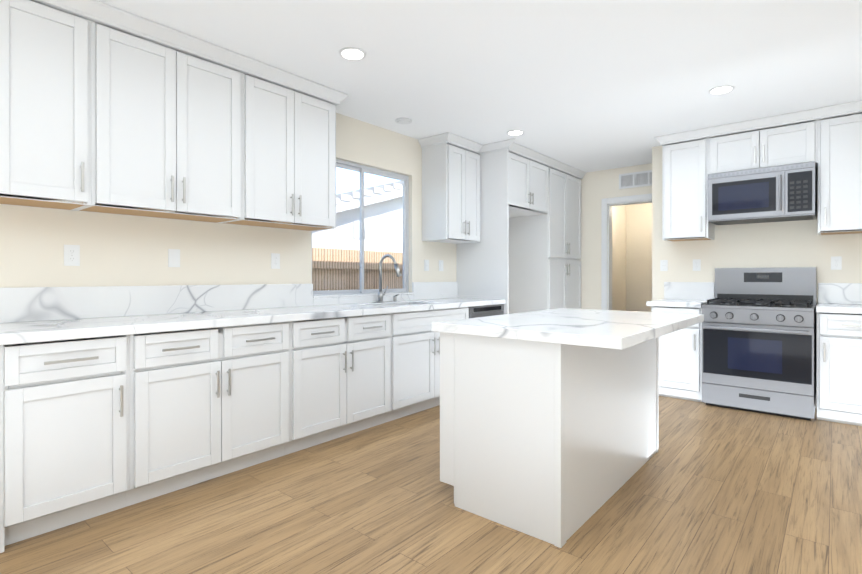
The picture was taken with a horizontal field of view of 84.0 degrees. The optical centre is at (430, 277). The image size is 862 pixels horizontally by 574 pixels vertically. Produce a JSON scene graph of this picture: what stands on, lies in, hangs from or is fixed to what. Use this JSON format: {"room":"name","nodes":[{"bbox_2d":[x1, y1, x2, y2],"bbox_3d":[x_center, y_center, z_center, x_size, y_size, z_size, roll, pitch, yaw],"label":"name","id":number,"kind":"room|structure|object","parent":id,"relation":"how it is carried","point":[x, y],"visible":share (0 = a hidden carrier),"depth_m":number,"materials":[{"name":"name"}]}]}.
{"room":"kitchen","nodes":[
{"label":"kitchen","id":0,"kind":"room"},
{"bbox_2d":[0,113,455,291],"bbox_3d":[-1.397,-0.131,3.480,0.120,2.550,9.260,0,0,40],"label":"wall","id":1,"kind":"structure","parent":0,"point":[121,250],"depth_m":3.15,"materials":[{"name":"beige paint"}]},
{"bbox_2d":[0,0,115,211],"bbox_3d":[-1.971,-0.888,2.440,0.338,1.028,0.482,0,0,40],"label":"upper cabinet","id":2,"kind":"object","parent":1,"relation":"attached to","point":[107,108],"depth_m":2.36,"materials":[{"name":"white wood"}]},
{"bbox_2d":[64,245,79,265],"bbox_3d":[-1.999,-0.124,2.667,0.008,0.116,0.072,0,0,40],"label":"electrical outlet","id":3,"kind":"object","parent":1,"relation":"attached to","point":[71,255],"visible":1,"depth_m":2.67,"materials":[{"name":"white plastic"}]},
{"bbox_2d":[168,249,179,266],"bbox_3d":[-1.652,-0.125,3.080,0.006,0.116,0.072,0,0,40],"label":"electrical outlet","id":4,"kind":"object","parent":1,"relation":"attached to","point":[173,257],"visible":1,"depth_m":3.08,"materials":[{"name":"white plastic"}]},
{"bbox_2d":[96,8,255,223],"bbox_3d":[-1.601,-0.889,2.879,0.338,1.028,0.974,0,0,40],"label":"upper cabinet","id":5,"kind":"object","parent":1,"relation":"attached to","point":[186,106],"depth_m":2.80,"materials":[{"name":"white wood"}]},
{"bbox_2d":[271,253,279,268],"bbox_3d":[-1.180,-0.126,3.637,0.008,0.116,0.072,0,0,40],"label":"electrical outlet","id":6,"kind":"object","parent":1,"relation":"attached to","point":[275,260],"visible":1,"depth_m":3.63,"materials":[{"name":"white plastic"}]},
{"bbox_2d":[234,60,339,230],"bbox_3d":[-1.115,-0.890,3.455,0.338,1.028,0.842,0,0,40],"label":"upper cabinet","id":7,"kind":"object","parent":1,"relation":"attached to","point":[296,117],"depth_m":3.38,"materials":[{"name":"white wood"}]},
{"bbox_2d":[312,159,408,295],"bbox_3d":[-0.636,-0.430,4.401,0.065,1.195,1.210,0,0,40],"label":"sliding window","id":8,"kind":"structure","parent":1,"relation":"in","point":[362,169],"depth_m":4.43,"materials":[{"name":"silver metal"}]},
{"bbox_2d":[313,292,413,297],"bbox_3d":[-0.589,0.158,4.362,0.066,0.020,1.208,0,0,40],"label":"window sill","id":9,"kind":"structure","parent":1,"relation":"attached to","point":[351,295],"depth_m":4.22,"materials":[{"name":"stone"}]},
{"bbox_2d":[424,260,428,270],"bbox_3d":[-0.045,-0.128,4.982,0.009,0.116,0.072,0,0,40],"label":"light switch","id":10,"kind":"object","parent":1,"relation":"attached to","point":[426,265],"visible":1,"depth_m":4.97,"materials":[{"name":"white plastic"}]},
{"bbox_2d":[439,260,442,270],"bbox_3d":[0.110,-0.129,5.165,0.009,0.116,0.072,0,0,40],"label":"light switch","id":11,"kind":"object","parent":1,"relation":"attached to","point":[440,265],"visible":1,"depth_m":5.16,"materials":[{"name":"white plastic"}]},
{"bbox_2d":[418,132,482,243],"bbox_3d":[0.227,-0.893,5.000,0.396,1.029,0.645,0,0,40],"label":"upper cabinet","id":12,"kind":"object","parent":1,"relation":"attached to","point":[450,187],"visible":1,"depth_m":4.85,"materials":[{"name":"white wood"}]},
{"bbox_2d":[0,396,861,573],"bbox_3d":[1.025,1.196,2.538,5.040,0.100,10.940,0,0,40],"label":"floor","id":13,"kind":"structure","parent":0,"point":[707,489],"depth_m":2.28,"materials":[{"name":"brown wood"}]},
{"bbox_2d":[0,333,151,552],"bbox_3d":[-1.837,0.712,2.385,0.618,0.868,0.568,0,0,40],"label":"base cabinet","id":14,"kind":"object","parent":13,"relation":"on","point":[93,427],"depth_m":2.17,"materials":[{"name":"white wood"}]},
{"bbox_2d":[152,320,303,497],"bbox_3d":[-1.412,0.711,2.889,0.618,0.868,1.059,0,0,40],"label":"base cabinet","id":15,"kind":"object","parent":13,"relation":"on","point":[226,400],"depth_m":2.71,"materials":[{"name":"white wood"}]},
{"bbox_2d":[304,312,399,448],"bbox_3d":[-0.830,0.710,3.579,0.618,0.868,1.054,0,0,40],"label":"base cabinet","id":16,"kind":"object","parent":13,"relation":"on","point":[352,364],"depth_m":3.40,"materials":[{"name":"white wood"}]},
{"bbox_2d":[400,307,468,417],"bbox_3d":[-0.229,0.708,4.291,0.618,0.868,1.117,0,0,40],"label":"base cabinet","id":17,"kind":"object","parent":13,"relation":"on","point":[419,349],"depth_m":4.00,"materials":[{"name":"white wood"}]},
{"bbox_2d":[0,254,504,344],"bbox_3d":[-0.744,0.138,3.663,0.640,0.693,3.945,0,0,40],"label":"countertop","id":18,"kind":"structure","parent":17,"relation":"on","point":[34,314],"depth_m":2.91,"materials":[{"name":"stone"}]},
{"bbox_2d":[468,304,503,317],"bbox_3d":[0.349,0.709,4.928,0.644,0.866,0.597,0,0,40],"label":"dishwasher","id":19,"kind":"object","parent":13,"relation":"on","point":[484,311],"visible":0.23,"depth_m":4.72,"materials":[{"name":"silver metal"}]},
{"bbox_2d":[456,140,555,313],"bbox_3d":[0.884,-0.134,5.573,0.663,2.548,1.072,0,0,40],"label":"tall cabinet","id":20,"kind":"object","parent":13,"relation":"on","point":[524,255],"depth_m":5.31,"materials":[{"name":"white wood"}]},
{"bbox_2d":[440,332,627,547],"bbox_3d":[0.557,0.712,2.553,0.666,0.868,0.813,0,0,40],"label":"base cabinet","id":21,"kind":"object","parent":13,"relation":"on","point":[556,444],"depth_m":2.23,"materials":[{"name":"white wood"}]},
{"bbox_2d":[556,162,583,308],"bbox_3d":[1.491,-0.135,6.293,0.663,2.548,0.965,0,0,40],"label":"tall cabinet","id":22,"kind":"object","parent":13,"relation":"on","point":[568,179],"depth_m":6.13,"materials":[{"name":"white wood"}]},
{"bbox_2d":[628,337,658,479],"bbox_3d":[0.982,0.711,3.056,0.666,0.868,0.813,0,0,40],"label":"base cabinet","id":23,"kind":"object","parent":13,"relation":"on","point":[643,358],"depth_m":2.91,"materials":[{"name":"white wood"}]},
{"bbox_2d":[432,308,703,349],"bbox_3d":[0.857,0.253,2.730,0.955,0.045,1.520,0,0,40],"label":"countertop","id":24,"kind":"structure","parent":23,"relation":"on","point":[614,329],"depth_m":2.35,"materials":[{"name":"stone"}]},
{"bbox_2d":[651,306,701,401],"bbox_3d":[2.466,0.708,4.688,0.431,0.869,0.650,0,0,40],"label":"base cabinet","id":25,"kind":"object","parent":13,"relation":"on","point":[680,363],"visible":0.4,"depth_m":4.44,"materials":[{"name":"white wood"}]},
{"bbox_2d":[646,282,714,307],"bbox_3d":[2.457,0.160,4.701,0.467,0.225,0.640,0,0,40],"label":"countertop","id":26,"kind":"structure","parent":25,"relation":"on","point":[690,294],"depth_m":4.86,"materials":[{"name":"stone"}]},
{"bbox_2d":[702,267,815,420],"bbox_3d":[2.910,0.525,4.252,0.780,1.235,0.742,0,0,40],"label":"gas range","id":27,"kind":"object","parent":13,"relation":"on","point":[758,340],"visible":1,"depth_m":4.06,"materials":[{"name":"silver metal"}]},
{"bbox_2d":[816,312,861,425],"bbox_3d":[3.693,0.710,3.652,1.160,0.869,0.650,0,0,40],"label":"base cabinet","id":28,"kind":"object","parent":13,"relation":"on","point":[839,371],"visible":0.9,"depth_m":3.72,"materials":[{"name":"white wood"}]},
{"bbox_2d":[816,283,861,313],"bbox_3d":[3.699,0.162,3.652,1.172,0.225,0.640,0,0,40],"label":"countertop","id":29,"kind":"structure","parent":28,"relation":"on","point":[839,297],"depth_m":4.12,"materials":[{"name":"stone"}]},
{"bbox_2d":[97,0,861,172],"bbox_3d":[1.025,-1.454,2.533,5.040,0.100,10.940,0,0,40],"label":"ceiling","id":30,"kind":"structure","parent":0,"point":[586,86],"depth_m":3.08,"materials":[{"name":"white paint"}]},
{"bbox_2d":[339,47,365,60],"bbox_3d":[-0.491,-1.401,3.001,0.170,0.008,0.170,0,0,40],"label":"recessed light","id":31,"kind":"object","parent":30,"relation":"in","point":[351,53],"visible":1,"depth_m":2.98,"materials":[{"name":"white plastic"}]},
{"bbox_2d":[395,118,411,123],"bbox_3d":[-0.245,-1.397,4.285,0.150,0.020,0.150,0,0,40],"label":"smoke detector","id":32,"kind":"object","parent":30,"relation":"attached to","point":[403,120],"visible":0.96,"depth_m":4.25,"materials":[{"name":"white plastic"}]},
{"bbox_2d":[506,130,523,135],"bbox_3d":[0.817,-1.403,4.645,0.170,0.008,0.170,0,0,40],"label":"recessed light","id":33,"kind":"object","parent":30,"relation":"in","point":[515,132],"visible":0.98,"depth_m":4.63,"materials":[{"name":"white plastic"}]},
{"bbox_2d":[708,85,734,94],"bbox_3d":[2.171,-1.401,3.581,0.170,0.008,0.170,0,0,40],"label":"recessed light","id":34,"kind":"object","parent":30,"relation":"in","point":[723,89],"visible":1,"depth_m":3.56,"materials":[{"name":"white plastic"}]},
{"bbox_2d":[580,163,651,309],"bbox_3d":[3.476,-0.134,5.348,4.920,2.550,0.120,0,0,40],"label":"wall","id":35,"kind":"structure","parent":0,"point":[597,187],"depth_m":6.36,"materials":[{"name":"beige paint"}]},
{"bbox_2d":[601,194,651,309],"bbox_3d":[2.666,0.052,6.032,0.990,2.175,0.152,0,0,40],"label":"door frame","id":36,"kind":"structure","parent":35,"relation":"attached to","point":[626,200],"depth_m":6.26,"materials":[{"name":"white wood"}]},
{"bbox_2d":[619,170,651,188],"bbox_3d":[2.623,-1.230,5.979,0.540,0.190,0.012,0,0,40],"label":"air vent","id":37,"kind":"object","parent":35,"relation":"in","point":[636,179],"visible":0.69,"depth_m":6.02,"materials":[{"name":"grey metal"}]},
{"bbox_2d":[612,205,627,310],"bbox_3d":[2.604,-0.137,7.183,0.120,2.550,1.560,0,0,40],"label":"wall","id":38,"kind":"structure","parent":0,"point":[619,213],"depth_m":7.54,"materials":[{"name":"beige paint"}]},
{"bbox_2d":[628,203,651,311],"bbox_3d":[4.724,-0.136,6.493,4.250,2.550,0.120,0,0,40],"label":"wall","id":39,"kind":"structure","parent":0,"point":[631,257],"depth_m":7.60,"materials":[{"name":"beige paint"}]},
{"bbox_2d":[652,146,861,391],"bbox_3d":[3.598,-0.132,4.237,3.060,2.550,0.120,0,0,40],"label":"wall","id":40,"kind":"structure","parent":0,"point":[799,243],"depth_m":4.59,"materials":[{"name":"beige paint"}]},
{"bbox_2d":[660,260,667,270],"bbox_3d":[2.479,-0.129,5.096,0.072,0.116,0.009,0,0,40],"label":"light switch","id":41,"kind":"object","parent":40,"relation":"attached to","point":[663,265],"visible":1,"depth_m":5.09,"materials":[{"name":"white plastic"}]},
{"bbox_2d":[693,259,700,270],"bbox_3d":[2.716,-0.128,4.897,0.072,0.116,0.008,0,0,40],"label":"electrical outlet","id":42,"kind":"object","parent":40,"relation":"attached to","point":[696,264],"visible":1,"depth_m":4.89,"materials":[{"name":"white plastic"}]},
{"bbox_2d":[654,100,861,241],"bbox_3d":[3.312,-0.891,4.136,2.496,1.029,0.396,0,0,40],"label":"upper cabinet","id":43,"kind":"object","parent":40,"relation":"attached to","point":[827,140],"visible":0.85,"depth_m":4.22,"materials":[{"name":"white wood"}]},
{"bbox_2d":[708,161,816,224],"bbox_3d":[3.000,-0.740,4.356,0.780,0.444,0.465,0,0,40],"label":"microwave","id":44,"kind":"object","parent":43,"relation":"attached to","point":[781,193],"visible":1,"depth_m":4.20,"materials":[{"name":"silver metal"}]},
{"bbox_2d":[831,256,841,269],"bbox_3d":[3.549,-0.127,4.194,0.072,0.116,0.008,0,0,40],"label":"electrical outlet","id":45,"kind":"object","parent":40,"relation":"attached to","point":[836,262],"visible":1,"depth_m":4.19,"materials":[{"name":"white plastic"}]},
{"label":"outside","id":46,"kind":"structure","parent":0,"visible":0},
{"bbox_3d":[-2.844,1.360,8.747,8.879,0.150,18.000,0,0,40],"label":"ground","id":47,"kind":"structure","parent":46,"visible":0},
{"bbox_2d":[312,248,402,290],"bbox_3d":[-0.793,0.434,6.422,0.110,1.710,9.095,0,0,40],"label":"fence","id":48,"kind":"object","parent":47,"relation":"on","point":[337,271],"depth_m":6.18,"materials":[{"name":"brown wood"}]},
{"bbox_2d":[312,181,402,252],"bbox_3d":[-0.681,-0.831,10.189,2.320,4.226,13.000,0,0,40],"label":"neighbor house","id":49,"kind":"structure","parent":47,"relation":"on","point":[380,217],"depth_m":8.31,"materials":[{"name":"white paint"}]}
]}

